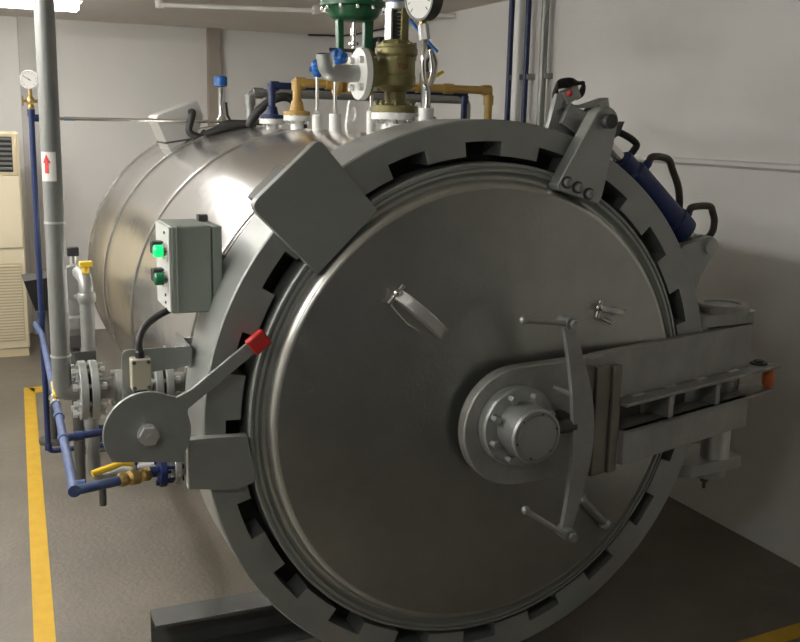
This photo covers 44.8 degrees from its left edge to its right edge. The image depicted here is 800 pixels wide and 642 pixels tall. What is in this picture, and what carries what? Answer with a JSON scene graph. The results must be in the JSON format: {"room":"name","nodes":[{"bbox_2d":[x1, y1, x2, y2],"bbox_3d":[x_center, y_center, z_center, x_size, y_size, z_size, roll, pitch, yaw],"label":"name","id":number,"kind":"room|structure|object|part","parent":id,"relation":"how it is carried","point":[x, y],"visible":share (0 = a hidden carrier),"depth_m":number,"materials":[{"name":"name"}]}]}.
{"room":"industrial autoclave room","nodes":[
{"label":"industrial autoclave room","id":0,"kind":"room"},
{"bbox_2d":[0,16,335,332],"bbox_3d":[-3.020,-1.118,7.675,5.500,2.470,0.100,-4,12,-23],"label":"wall","id":1,"kind":"structure","parent":0,"point":[105,69],"depth_m":7.86,"materials":[{"name":"paint"}]},
{"bbox_2d":[16,16,46,334],"bbox_3d":[-2.885,-1.109,7.648,0.125,2.470,0.060,-4,12,-23],"label":"trim","id":2,"kind":"structure","parent":1,"relation":"attached to","point":[26,47],"depth_m":7.56,"materials":[{"name":"beige paint"}]},
{"bbox_2d":[206,28,220,125],"bbox_3d":[-1.564,-1.195,8.222,0.100,2.470,0.060,-4,12,-23],"label":"trim","id":3,"kind":"structure","parent":1,"relation":"attached to","point":[212,34],"depth_m":8.02,"materials":[{"name":"paint"}]},
{"bbox_2d":[0,0,507,34],"bbox_3d":[-0.862,-1.367,2.673,5.300,0.100,10.500,-4,12,-23],"label":"ceiling","id":4,"kind":"structure","parent":0,"point":[145,12],"depth_m":7.02,"materials":[{"name":"paint"}]},
{"bbox_2d":[0,0,33,8],"bbox_3d":[-2.237,-1.904,5.673,0.196,0.099,0.485,-4,12,-23],"label":"ceiling light","id":5,"kind":"object","parent":4,"relation":"attached to","point":[24,4],"depth_m":5.79,"materials":[{"name":"white plastic"}]},
{"bbox_2d":[33,0,79,399],"bbox_3d":[-0.944,-0.526,2.647,0.080,1.542,0.060,-4,12,-23],"label":"pipe","id":6,"kind":"object","parent":4,"relation":"hanging from","point":[44,10],"visible":0.95,"depth_m":2.66,"materials":[{"name":"silver metal"}]},
{"bbox_2d":[54,0,83,11],"bbox_3d":[-1.959,-1.903,5.698,0.170,0.099,0.658,-4,12,-23],"label":"ceiling light","id":7,"kind":"object","parent":4,"relation":"attached to","point":[68,5],"depth_m":5.90,"materials":[{"name":"white plastic"}]},
{"bbox_2d":[155,0,455,17],"bbox_3d":[-0.594,-2.014,6.282,1.932,0.050,0.056,0,12,-7],"label":"conduit","id":8,"kind":"object","parent":4,"relation":"attached to","point":[159,4],"visible":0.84,"depth_m":6.22,"materials":[{"name":"metal"}]},
{"bbox_2d":[308,28,384,36],"bbox_3d":[-0.366,-2.325,7.813,0.119,0.038,1.285,-7,14,-35],"label":"cable","id":9,"kind":"object","parent":4,"relation":"attached to","point":[359,33],"visible":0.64,"depth_m":8.15,"materials":[{"name":"black plastic"}]},
{"bbox_2d":[0,329,799,641],"bbox_3d":[-0.918,1.150,3.183,5.304,0.102,10.500,-4,12,-23],"label":"floor","id":10,"kind":"structure","parent":0,"point":[691,577],"depth_m":3.87,"materials":[{"name":"concrete"}]},
{"bbox_2d":[0,131,29,356],"bbox_3d":[-3.033,-0.549,7.005,0.595,1.620,0.346,-4,12,-23],"label":"air conditioner","id":11,"kind":"object","parent":10,"relation":"on","point":[14,316],"visible":0.99,"depth_m":6.96,"materials":[{"name":"beige plastic"}]},
{"bbox_2d":[0,137,12,171],"bbox_3d":[-2.954,-1.158,6.732,0.495,0.245,0.026,-4,12,-23],"label":"air vent","id":12,"kind":"object","parent":11,"relation":"attached to","point":[6,143],"depth_m":6.81,"materials":[{"name":"black plastic"}]},
{"bbox_3d":[-2.956,-1.159,6.737,0.555,0.285,0.016,-4,12,-23],"label":"outlet frame","id":13,"kind":"part","parent":11,"relation":"part of","materials":[{"name":"beige plastic"}]},
{"bbox_3d":[-2.967,-0.762,6.820,0.571,0.515,0.010,-4,12,-23],"label":"panel","id":14,"kind":"part","parent":11,"relation":"part of","materials":[{"name":"beige"}]},
{"bbox_2d":[21,271,69,445],"bbox_3d":[-1.883,0.203,5.172,0.197,0.925,0.240,-4,12,-23],"label":"hopper","id":15,"kind":"object","parent":10,"relation":"on","point":[30,279],"visible":0.52,"depth_m":5.11,"materials":[{"name":"black metal"}]},
{"bbox_3d":[-1.869,0.293,5.198,0.036,0.740,0.036,-4,12,-23],"label":"post","id":16,"kind":"part","parent":15,"relation":"part of","materials":[{"name":"grey metal"}]},
{"bbox_2d":[27,109,103,452],"bbox_3d":[-1.479,-0.177,4.733,0.557,1.660,0.034,-5,13,-27],"label":"pipe","id":17,"kind":"object","parent":10,"relation":"on","point":[30,112],"visible":0.62,"depth_m":4.59,"materials":[{"name":"blue metal"}]},
{"bbox_2d":[19,70,37,108],"bbox_3d":[-1.680,-1.053,4.416,0.086,0.173,0.050,0,12,-6],"label":"pressure gauge","id":18,"kind":"object","parent":17,"relation":"attached to","point":[27,78],"visible":0.91,"depth_m":4.39,"materials":[{"name":"silver metal"}]},
{"bbox_3d":[-1.685,-1.036,4.423,0.018,0.060,0.018,-4,12,-23],"label":"stem","id":19,"kind":"part","parent":18,"relation":"part of","materials":[{"name":"gold metal"}]},
{"bbox_2d":[67,247,80,365],"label":"valve","id":20,"kind":"object","parent":10,"relation":"on","point":[75,346],"depth_m":4.38,"materials":[{"name":"silver metal"}]},
{"bbox_3d":[-1.479,-0.268,4.394,0.032,0.055,0.032,-4,12,-23],"label":"knob stem","id":21,"kind":"part","parent":20,"relation":"part of","materials":[{"name":"silver metal"}]},
{"bbox_3d":[-1.478,-0.314,4.384,0.050,0.040,0.040,-4,12,-23],"label":"knob","id":22,"kind":"part","parent":20,"relation":"part of","materials":[{"name":"black plastic"}]},
{"bbox_3d":[-1.460,0.093,4.429,0.140,0.055,0.010,-4,12,-23],"label":"clip plate","id":23,"kind":"part","parent":20,"relation":"part of","materials":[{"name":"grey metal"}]},
{"bbox_2d":[72,413,83,431],"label":"pipe","id":24,"kind":"object","parent":10,"relation":"on","point":[78,425],"depth_m":4.52,"materials":[{"name":"silver metal"}]},
{"bbox_2d":[74,440,85,482],"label":"pipe","id":25,"kind":"object","parent":10,"relation":"on","point":[79,446],"depth_m":4.56,"materials":[{"name":"silver metal"}]},
{"bbox_2d":[71,360,121,419],"label":"flange","id":26,"kind":"object","parent":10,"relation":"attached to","point":[94,387],"depth_m":2.78,"materials":[{"name":"silver metal"}]},
{"bbox_2d":[83,100,606,641],"bbox_3d":[-0.566,-0.098,4.568,1.690,1.816,3.775,-4,12,-23],"label":"vessel","id":27,"kind":"object","parent":10,"relation":"on","point":[214,175],"visible":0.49,"depth_m":3.53,"materials":[{"name":"brushed stainless steel"},{"name":"grey paint"}]},
{"bbox_2d":[72,261,169,506],"bbox_3d":[-0.968,0.203,3.423,0.354,0.862,0.191,-4,12,-23],"label":"drain pipe","id":28,"kind":"object","parent":27,"relation":"attached to","point":[86,297],"visible":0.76,"depth_m":3.27,"materials":[{"name":"silver metal"}]},
{"bbox_2d":[34,114,265,124],"bbox_3d":[-1.159,-0.947,4.665,1.122,0.064,0.036,-3,12,-21],"label":"tube","id":29,"kind":"object","parent":27,"relation":"attached to","point":[36,116],"visible":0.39,"depth_m":4.61,"materials":[{"name":"silver metal"}]},
{"bbox_3d":[-1.665,-0.935,4.470,0.038,0.033,0.034,-4,12,-23],"label":"tee arm","id":30,"kind":"part","parent":29,"relation":"part of","materials":[{"name":"blue paint"}]},
{"bbox_2d":[138,460,185,486],"bbox_3d":[-0.657,0.436,2.864,0.250,0.094,0.094,-4,12,-23],"label":"flange","id":31,"kind":"object","parent":27,"relation":"attached to","point":[177,470],"visible":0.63,"depth_m":2.82,"materials":[{"name":"blue paint"}]},
{"bbox_2d":[32,321,120,497],"bbox_3d":[-1.257,0.238,3.684,0.207,0.070,2.194,-4,12,-23],"label":"pipe","id":32,"kind":"object","parent":31,"relation":"attached to","point":[75,487],"visible":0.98,"depth_m":2.94,"materials":[{"name":"blue metal"}]},
{"bbox_2d":[48,381,61,408],"bbox_3d":[-1.262,0.272,3.540,0.040,0.066,0.170,-4,12,-23],"label":"valve","id":33,"kind":"object","parent":32,"relation":"attached to","point":[52,398],"visible":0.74,"depth_m":3.49,"materials":[{"name":"silver metal"}]},
{"bbox_3d":[-1.266,0.249,3.550,0.016,0.024,0.140,-3,12,-22],"label":"handle","id":34,"kind":"part","parent":33,"relation":"part of","materials":[{"name":"orange"}]},
{"bbox_2d":[68,428,102,440],"bbox_3d":[-0.943,0.361,3.201,0.320,0.032,0.037,-6,14,-33],"label":"pipe","id":35,"kind":"object","parent":32,"relation":"attached to","point":[76,435],"visible":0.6,"depth_m":3.14,"materials":[{"name":"metal"}]},
{"bbox_2d":[91,462,151,486],"bbox_3d":[-0.793,0.436,2.763,0.173,0.082,0.048,-8,15,-40],"label":"valve","id":36,"kind":"object","parent":32,"relation":"attached to","point":[134,476],"visible":0.92,"depth_m":2.77,"materials":[{"name":"gold metal"}]},
{"bbox_3d":[-0.809,0.412,2.743,0.128,0.029,0.020,-8,15,-40],"label":"lever","id":37,"kind":"part","parent":36,"relation":"part of","materials":[{"name":"orange"}]},
{"bbox_2d":[150,368,183,395],"label":"flange","id":38,"kind":"object","parent":27,"relation":"attached to","point":[169,382],"depth_m":2.84,"materials":[{"name":"silver metal"}]},
{"bbox_2d":[148,101,203,149],"bbox_3d":[-1.102,-0.966,4.808,0.234,0.245,0.319,-4,12,-23],"label":"glass lamp","id":39,"kind":"object","parent":27,"relation":"attached to","point":[168,135],"visible":0.89,"depth_m":4.73,"materials":[{"name":"glass"}]},
{"bbox_2d":[214,76,230,124],"bbox_3d":[-0.972,-1.211,5.392,0.117,0.292,0.072,-4,12,-23],"label":"sensor","id":40,"kind":"object","parent":27,"relation":"on","point":[220,82],"visible":0.89,"depth_m":5.36,"materials":[{"name":"silver metal"}]},
{"bbox_2d":[205,121,255,135],"bbox_3d":[-0.811,-0.920,4.640,0.244,0.088,0.040,-1,12,-12],"label":"power cable","id":41,"kind":"object","parent":27,"relation":"on","point":[239,124],"visible":0.86,"depth_m":4.62,"materials":[{"name":"black rubber"}]},
{"bbox_2d":[200,120,261,134],"bbox_3d":[-0.827,-0.939,4.750,0.299,0.099,0.043,0,11,-4],"label":"power cable","id":42,"kind":"object","parent":27,"relation":"on","point":[224,121],"visible":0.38,"depth_m":4.74,"materials":[{"name":"black rubber"}]},
{"bbox_2d":[260,106,282,118],"bbox_3d":[-0.594,-0.967,4.502,0.112,0.055,0.112,-4,12,-23],"label":"flange","id":43,"kind":"object","parent":27,"relation":"on","point":[271,111],"visible":0.95,"depth_m":4.47,"materials":[{"name":"blue paint"}]},
{"bbox_2d":[245,92,306,128],"bbox_3d":[-0.587,-0.999,4.605,0.296,0.172,0.053,1,11,-4],"label":"hose","id":44,"kind":"object","parent":27,"relation":"on","point":[255,114],"visible":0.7,"depth_m":4.58,"materials":[{"name":"black rubber"}]},
{"bbox_2d":[284,101,309,114],"bbox_3d":[-0.441,-0.913,4.159,0.114,0.060,0.114,-4,12,-23],"label":"flange","id":45,"kind":"object","parent":27,"relation":"on","point":[296,107],"visible":0.99,"depth_m":4.13,"materials":[{"name":"yellow paint"}]},
{"bbox_2d":[309,59,321,114],"bbox_3d":[-0.335,-0.942,3.905,0.060,0.218,0.068,8,13,31],"label":"valve","id":46,"kind":"object","parent":27,"relation":"on","point":[314,69],"visible":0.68,"depth_m":3.90,"materials":[{"name":"silver metal"}]},
{"bbox_3d":[-0.334,-0.916,3.911,0.015,0.166,0.015,-4,12,-23],"label":"stem","id":47,"kind":"part","parent":46,"relation":"part of","materials":[{"name":"silver metal"}]},
{"bbox_2d":[329,48,347,113],"bbox_3d":[-0.236,-0.918,3.716,0.073,0.245,0.070,1,11,-1],"label":"valve","id":48,"kind":"object","parent":27,"relation":"on","point":[340,57],"visible":0.8,"depth_m":3.69,"materials":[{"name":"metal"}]},
{"bbox_3d":[-0.248,-0.894,3.716,0.015,0.197,0.015,-4,12,-23],"label":"stem","id":49,"kind":"part","parent":48,"relation":"part of","materials":[{"name":"silver metal"}]},
{"bbox_2d":[245,87,469,119],"bbox_3d":[-0.216,-0.266,5.237,1.248,1.895,0.055,-3,12,-22],"label":"vent pipe","id":50,"kind":"object","parent":27,"relation":"attached to","point":[255,93],"visible":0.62,"depth_m":4.97,"materials":[{"name":"metal"}]},
{"bbox_2d":[316,0,417,112],"bbox_3d":[-0.103,-0.900,3.131,0.352,0.452,0.164,-4,12,-23],"label":"valve","id":51,"kind":"object","parent":27,"relation":"on","point":[391,68],"visible":0.96,"depth_m":3.13,"materials":[{"name":"gold metal"}]},
{"bbox_2d":[316,48,388,99],"bbox_3d":[-0.154,-0.798,3.130,0.246,0.164,0.164,-4,12,-23],"label":"outlet","id":52,"kind":"object","parent":51,"relation":"attached to","point":[367,70],"depth_m":3.10,"materials":[{"name":"grey metal"}]},
{"bbox_3d":[-0.036,-0.959,3.135,0.008,0.100,0.028,-10,16,-43],"label":"yoke post","id":53,"kind":"part","parent":51,"relation":"part of","materials":[{"name":"silver metal"}]},
{"bbox_3d":[0.015,-0.957,3.134,0.029,0.100,0.017,-4,12,-23],"label":"yoke post","id":54,"kind":"part","parent":51,"relation":"part of","materials":[{"name":"gold metal"}]},
{"bbox_2d":[267,81,468,118],"bbox_3d":[-0.155,-0.199,4.863,1.042,1.914,0.042,-4,12,-23],"label":"pipe","id":55,"kind":"object","parent":27,"relation":"attached to","point":[272,86],"visible":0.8,"depth_m":4.54,"materials":[{"name":"blue metal"}]},
{"bbox_2d":[368,95,372,110],"bbox_3d":[-0.100,-0.778,3.394,0.017,0.085,0.020,-4,12,-23],"label":"probe","id":56,"kind":"object","parent":27,"relation":"on","point":[371,97],"visible":0.58,"depth_m":3.39,"materials":[{"name":"silver metal"}]},
{"bbox_3d":[-0.100,-0.778,3.394,0.011,0.085,0.012,-4,12,-23],"label":"rod","id":57,"kind":"part","parent":56,"relation":"part of","materials":[{"name":"silver metal"}]},
{"bbox_2d":[291,77,493,118],"bbox_3d":[-0.034,-0.127,4.509,0.977,1.919,0.047,-4,12,-23],"label":"gas pipe","id":58,"kind":"object","parent":27,"relation":"attached to","point":[298,84],"visible":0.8,"depth_m":4.40,"materials":[{"name":"yellow metal"}]},
{"bbox_2d":[319,0,398,95],"bbox_3d":[-0.181,-1.243,4.205,0.338,0.530,0.296,-4,12,-23],"label":"control valve","id":59,"kind":"object","parent":58,"relation":"attached to","point":[365,12],"visible":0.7,"depth_m":4.14,"materials":[{"name":"green paint"}]},
{"bbox_3d":[-0.260,-1.213,4.177,0.030,0.170,0.040,-4,12,-23],"label":"yoke leg","id":60,"kind":"part","parent":59,"relation":"part of","materials":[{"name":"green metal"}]},
{"bbox_3d":[-0.220,-1.164,4.178,0.180,0.015,0.005,-4,12,-23],"label":"feedback arm","id":61,"kind":"part","parent":59,"relation":"part of","materials":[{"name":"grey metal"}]},
{"bbox_3d":[-0.201,-1.220,4.202,0.044,0.155,0.044,-4,12,-23],"label":"stem","id":62,"kind":"part","parent":59,"relation":"part of","materials":[{"name":"silver metal"}]},
{"bbox_3d":[-0.142,-1.221,4.228,0.044,0.170,0.040,-4,12,-23],"label":"yoke leg","id":63,"kind":"part","parent":59,"relation":"part of","materials":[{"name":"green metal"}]},
{"bbox_2d":[419,73,424,107],"bbox_3d":[0.053,-0.742,3.131,0.020,0.105,0.084,-4,12,-23],"label":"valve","id":64,"kind":"object","parent":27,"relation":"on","point":[420,81],"depth_m":3.14,"materials":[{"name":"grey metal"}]},
{"bbox_2d":[404,0,442,107],"bbox_3d":[0.086,-0.843,2.946,0.091,0.408,0.144,-7,14,-36],"label":"pressure gauge","id":65,"kind":"object","parent":27,"relation":"on","point":[421,11],"visible":1,"depth_m":2.94,"materials":[{"name":"grey metal"}]},
{"bbox_2d":[409,19,437,52],"bbox_3d":[0.074,-0.888,3.022,0.096,0.102,0.019,2,11,3],"label":"handle","id":66,"kind":"object","parent":65,"relation":"attached to","point":[414,25],"visible":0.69,"depth_m":3.02,"materials":[{"name":"blue plastic"}]},
{"bbox_2d":[426,44,430,82],"bbox_3d":[0.073,-0.826,3.122,0.013,0.117,0.084,-4,12,-23],"label":"valve","id":67,"kind":"object","parent":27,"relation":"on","point":[428,47],"depth_m":3.11,"materials":[{"name":"grey metal"}]},
{"bbox_3d":[0.088,-0.848,3.099,0.030,0.113,0.061,5,12,19],"label":"lever","id":68,"kind":"part","parent":67,"relation":"part of","materials":[{"name":"grey metal"}]},
{"bbox_2d":[436,70,443,77],"bbox_3d":[0.111,-0.799,3.145,0.024,0.023,0.084,-4,12,-23],"label":"valve","id":69,"kind":"object","parent":27,"relation":"on","point":[439,73],"depth_m":3.13,"materials":[{"name":"yellow metal"}]},
{"bbox_3d":[0.112,-0.787,3.131,0.061,0.043,0.012,-3,12,-18],"label":"handle","id":70,"kind":"part","parent":69,"relation":"part of","materials":[{"name":"orange"}]},
{"bbox_2d":[185,77,717,641],"bbox_3d":[0.189,0.158,2.852,1.679,1.730,0.265,-4,12,-23],"label":"ring","id":71,"kind":"object","parent":27,"relation":"attached to","point":[308,208],"depth_m":2.58,"materials":[{"name":"paint"}]},
{"bbox_2d":[122,349,135,399],"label":"switch plate","id":72,"kind":"object","parent":71,"relation":"attached to","point":[126,390],"depth_m":2.51,"materials":[{"name":"silver metal"}]},
{"bbox_2d":[129,351,151,393],"bbox_3d":[-0.669,0.135,2.502,0.050,0.123,0.044,-4,12,-23],"label":"switch","id":73,"kind":"object","parent":72,"relation":"attached to","point":[139,365],"visible":0.91,"depth_m":2.48,"materials":[{"name":"beige plastic"}]},
{"bbox_2d":[143,333,192,371],"label":"bracket","id":74,"kind":"object","parent":71,"relation":"attached to","point":[166,357],"depth_m":2.55,"materials":[{"name":"silver metal"}]},
{"bbox_2d":[102,329,271,461],"bbox_3d":[-0.549,0.174,2.452,0.415,0.323,0.230,-4,12,-23],"label":"lever","id":75,"kind":"object","parent":71,"relation":"attached to","point":[144,426],"visible":1,"depth_m":2.36,"materials":[{"name":"paint"}]},
{"bbox_2d":[150,214,225,313],"bbox_3d":[-0.560,-0.134,2.619,0.226,0.298,0.198,-4,12,-23],"label":"control box","id":76,"kind":"object","parent":71,"relation":"attached to","point":[187,276],"visible":0.97,"depth_m":2.53,"materials":[{"name":"grey metal"}]},
{"bbox_2d":[135,307,169,351],"bbox_3d":[-0.633,0.016,2.557,0.024,0.100,0.185,7,13,25],"label":"cable","id":77,"kind":"object","parent":76,"relation":"attached to","point":[144,327],"visible":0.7,"depth_m":2.50,"materials":[{"name":"black rubber"}]},
{"bbox_3d":[-0.630,-0.148,2.586,0.004,0.220,0.191,-4,12,-23],"label":"panel","id":78,"kind":"part","parent":76,"relation":"part of","materials":[{"name":"grey metal"}]},
{"bbox_3d":[-0.457,0.362,2.478,0.174,0.148,0.028,-4,12,-23],"label":"stop plate","id":79,"kind":"part","parent":71,"relation":"part of","materials":[{"name":"paint"}]},
{"bbox_3d":[-0.213,-0.285,2.447,0.326,0.331,0.033,-4,12,-23],"label":"square plate","id":80,"kind":"part","parent":71,"relation":"part of","materials":[{"name":"paint"}]},
{"bbox_3d":[0.483,-0.599,2.892,0.122,0.159,0.020,-4,12,-23],"label":"bracket plate","id":81,"kind":"part","parent":71,"relation":"part of","materials":[{"name":"silver metal"}]},
{"bbox_2d":[566,90,572,96],"bbox_3d":[0.500,-0.672,2.865,0.020,0.020,0.020,-4,12,-23],"label":"lamp","id":82,"kind":"object","parent":71,"relation":"on","point":[569,93],"depth_m":2.86,"materials":[{"name":"red plastic"}]},
{"bbox_3d":[0.535,-0.595,2.928,0.158,0.118,0.070,-4,12,-23],"label":"plate","id":83,"kind":"part","parent":71,"relation":"part of","materials":[{"name":"silver metal"}]},
{"bbox_2d":[549,85,608,109],"bbox_3d":[0.543,-0.663,2.919,0.184,0.085,0.055,-4,12,-23],"label":"switch","id":84,"kind":"object","parent":71,"relation":"attached to","point":[562,99],"depth_m":2.88,"materials":[{"name":"silver metal"}]},
{"bbox_3d":[0.550,-0.622,2.923,0.272,0.214,0.081,-4,12,-23],"label":"switch bracket","id":85,"kind":"part","parent":71,"relation":"part of","materials":[{"name":"grey metal"}]},
{"bbox_2d":[458,323,779,484],"bbox_3d":[0.720,0.232,2.936,1.308,0.350,0.183,-8,14,-37],"label":"hinge arm","id":86,"kind":"object","parent":71,"relation":"attached to","point":[713,360],"depth_m":2.86,"materials":[{"name":"paint"}]},
{"bbox_2d":[239,161,675,630],"bbox_3d":[0.245,0.245,2.754,1.372,1.372,0.218,-4,12,-23],"label":"door","id":87,"kind":"structure","parent":86,"relation":"attached to","point":[350,414],"depth_m":2.63,"materials":[{"name":"paint"}]},
{"bbox_3d":[-0.007,-0.072,2.503,0.025,0.025,0.025,-4,12,-23],"label":"handle knob","id":88,"kind":"part","parent":87,"relation":"part of","materials":[{"name":"silver metal"}]},
{"bbox_3d":[0.062,-0.013,2.533,0.154,0.139,0.068,-4,12,-23],"label":"lifting handle","id":89,"kind":"part","parent":87,"relation":"part of","materials":[{"name":"silver metal"}]},
{"bbox_2d":[549,107,617,203],"bbox_3d":[0.505,-0.483,2.811,0.191,0.269,0.312,0,11,-4],"label":"bracket","id":90,"kind":"object","parent":87,"relation":"attached to","point":[581,173],"visible":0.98,"depth_m":2.70,"materials":[{"name":"silver metal"}]},
{"bbox_3d":[0.500,-0.524,2.918,0.189,0.231,0.025,-4,12,-23],"label":"plate","id":91,"kind":"part","parent":90,"relation":"part of","materials":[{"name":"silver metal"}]},
{"bbox_2d":[561,176,572,188],"bbox_3d":[0.461,-0.383,2.681,0.035,0.035,0.002,-4,12,-23],"label":"bolt","id":92,"kind":"object","parent":90,"relation":"in","point":[566,181],"depth_m":2.68,"materials":[{"name":"grey metal"}]},
{"bbox_2d":[572,181,582,193],"bbox_3d":[0.494,-0.371,2.699,0.035,0.035,0.002,-4,12,-23],"label":"bolt","id":93,"kind":"object","parent":90,"relation":"in","point":[577,186],"depth_m":2.69,"materials":[{"name":"grey metal"}]},
{"bbox_2d":[583,188,593,199],"bbox_3d":[0.528,-0.356,2.717,0.035,0.035,0.002,-4,12,-23],"label":"bolt","id":94,"kind":"object","parent":90,"relation":"in","point":[588,193],"depth_m":2.71,"materials":[{"name":"grey metal"}]},
{"bbox_3d":[0.569,-0.039,2.776,0.025,0.025,0.025,-4,12,-23],"label":"handle knob","id":95,"kind":"part","parent":87,"relation":"part of","materials":[{"name":"silver metal"}]},
{"bbox_3d":[0.619,-0.030,2.799,0.103,0.037,0.032,-5,13,-27],"label":"lifting handle","id":96,"kind":"part","parent":87,"relation":"part of","materials":[{"name":"silver metal"}]},
{"bbox_2d":[478,385,559,465],"bbox_3d":[0.316,0.281,2.616,0.220,0.220,0.216,-4,12,-23],"label":"hub","id":97,"kind":"object","parent":86,"relation":"attached to","point":[518,425],"visible":1,"depth_m":2.55,"materials":[{"name":"silver metal"}]},
{"bbox_2d":[519,314,593,542],"bbox_3d":[0.418,0.288,2.581,0.130,0.637,0.257,10,14,35],"label":"handle","id":98,"kind":"object","parent":97,"relation":"attached to","point":[579,422],"visible":0.98,"depth_m":2.60,"materials":[{"name":"paint"}]},
{"bbox_3d":[0.368,0.000,2.483,0.143,0.035,0.024,-4,12,-23],"label":"crank rod","id":99,"kind":"part","parent":98,"relation":"part of","materials":[{"name":"silver metal"}]},
{"bbox_3d":[0.389,0.540,2.607,0.146,0.108,0.024,-4,12,-23],"label":"crank rod","id":100,"kind":"part","parent":98,"relation":"part of","materials":[{"name":"silver metal"}]},
{"bbox_3d":[0.457,0.274,2.659,0.044,0.044,0.090,-4,12,-23],"label":"pivot post","id":101,"kind":"part","parent":98,"relation":"part of","materials":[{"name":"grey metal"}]},
{"bbox_3d":[0.364,0.276,2.684,0.440,0.348,0.040,-4,12,-23],"label":"hub plate","id":102,"kind":"part","parent":86,"relation":"part of","materials":[{"name":"paint"}]},
{"bbox_3d":[0.847,0.121,2.987,0.800,0.146,0.030,-8,15,-39],"label":"plate","id":103,"kind":"part","parent":86,"relation":"part of","materials":[{"name":"paint"}]},
{"bbox_3d":[0.883,0.329,2.990,0.645,0.102,0.020,-8,15,-39],"label":"plate","id":104,"kind":"part","parent":86,"relation":"part of","materials":[{"name":"paint"}]},
{"bbox_2d":[611,143,702,242],"bbox_3d":[0.751,-0.404,2.987,0.478,0.413,0.104,-4,12,-23],"label":"hydraulic cylinder","id":105,"kind":"object","parent":71,"relation":"attached to","point":[680,220],"visible":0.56,"depth_m":2.97,"materials":[{"name":"blue metal"}]},
{"bbox_3d":[0.628,-0.517,2.899,0.128,0.104,0.034,-6,13,-31],"label":"rod","id":106,"kind":"part","parent":105,"relation":"part of","materials":[{"name":"silver metal"}]},
{"bbox_2d":[613,130,639,160],"bbox_3d":[0.684,-0.546,2.995,0.118,0.116,0.045,1,11,-4],"label":"hose","id":107,"kind":"object","parent":105,"relation":"attached to","point":[627,136],"visible":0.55,"depth_m":2.98,"materials":[{"name":"black rubber"}]},
{"bbox_2d":[646,153,682,207],"bbox_3d":[0.839,-0.394,3.061,0.070,0.270,0.224,10,14,36],"label":"hose","id":108,"kind":"object","parent":105,"relation":"attached to","point":[651,157],"visible":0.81,"depth_m":3.04,"materials":[{"name":"black rubber"}]},
{"bbox_2d":[686,202,717,236],"bbox_3d":[0.955,-0.290,3.133,0.104,0.187,0.149,8,13,31],"label":"hose","id":109,"kind":"object","parent":105,"relation":"attached to","point":[710,207],"visible":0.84,"depth_m":3.13,"materials":[{"name":"brown rubber"}]},
{"bbox_2d":[678,431,740,487],"bbox_3d":[1.001,0.451,3.298,0.314,0.245,0.187,-4,12,-23],"label":"bracket","id":110,"kind":"object","parent":71,"relation":"attached to","point":[711,459],"visible":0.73,"depth_m":3.24,"materials":[{"name":"metal"}]},
{"bbox_3d":[1.001,0.472,3.302,0.314,0.040,0.187,-4,12,-23],"label":"hinge plate","id":111,"kind":"part","parent":110,"relation":"part of","materials":[{"name":"paint"}]},
{"bbox_2d":[697,298,754,327],"bbox_3d":[1.015,-0.008,3.197,0.314,0.108,0.204,-4,12,-23],"label":"bracket","id":112,"kind":"object","parent":71,"relation":"attached to","point":[714,312],"visible":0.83,"depth_m":3.13,"materials":[{"name":"metal"}]},
{"bbox_3d":[1.012,-0.019,3.203,0.314,0.037,0.187,-4,12,-23],"label":"hinge plate","id":113,"kind":"part","parent":112,"relation":"part of","materials":[{"name":"paint"}]},
{"bbox_2d":[337,0,799,566],"bbox_3d":[1.581,-0.268,4.002,0.100,2.470,10.500,-4,12,-23],"label":"wall","id":114,"kind":"structure","parent":0,"point":[703,79],"depth_m":4.24,"materials":[{"name":"paint"}]},
{"bbox_2d":[504,0,514,119],"bbox_3d":[0.640,-0.673,5.894,0.067,2.470,0.050,-4,12,-23],"label":"pipe","id":115,"kind":"object","parent":114,"relation":"attached to","point":[511,2],"visible":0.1,"depth_m":5.70,"materials":[{"name":"blue metal"}]},
{"bbox_2d":[510,0,525,121],"bbox_3d":[0.673,-0.654,5.807,0.080,2.470,0.076,-4,12,-23],"label":"pipe","id":116,"kind":"object","parent":114,"relation":"attached to","point":[519,21],"visible":0.16,"depth_m":5.61,"materials":[{"name":"white metal"}]},
{"bbox_2d":[521,0,534,122],"bbox_3d":[0.717,-0.637,5.724,0.066,2.470,0.048,-4,12,-23],"label":"pipe","id":117,"kind":"object","parent":114,"relation":"attached to","point":[526,76],"visible":0.23,"depth_m":5.54,"materials":[{"name":"blue metal"}]},
{"bbox_2d":[536,0,552,126],"bbox_3d":[0.787,-0.602,5.562,0.072,2.470,0.060,-4,12,-23],"label":"pipe","id":118,"kind":"object","parent":114,"relation":"attached to","point":[542,75],"visible":0.23,"depth_m":5.37,"materials":[{"name":"grey metal"}]},
{"bbox_2d":[610,155,799,172],"bbox_3d":[1.533,-0.617,3.906,0.022,0.034,10.500,-4,12,-23],"label":"trim","id":119,"kind":"structure","parent":114,"relation":"attached to","point":[764,166],"depth_m":4.14,"materials":[{"name":"paint"}]}
]}

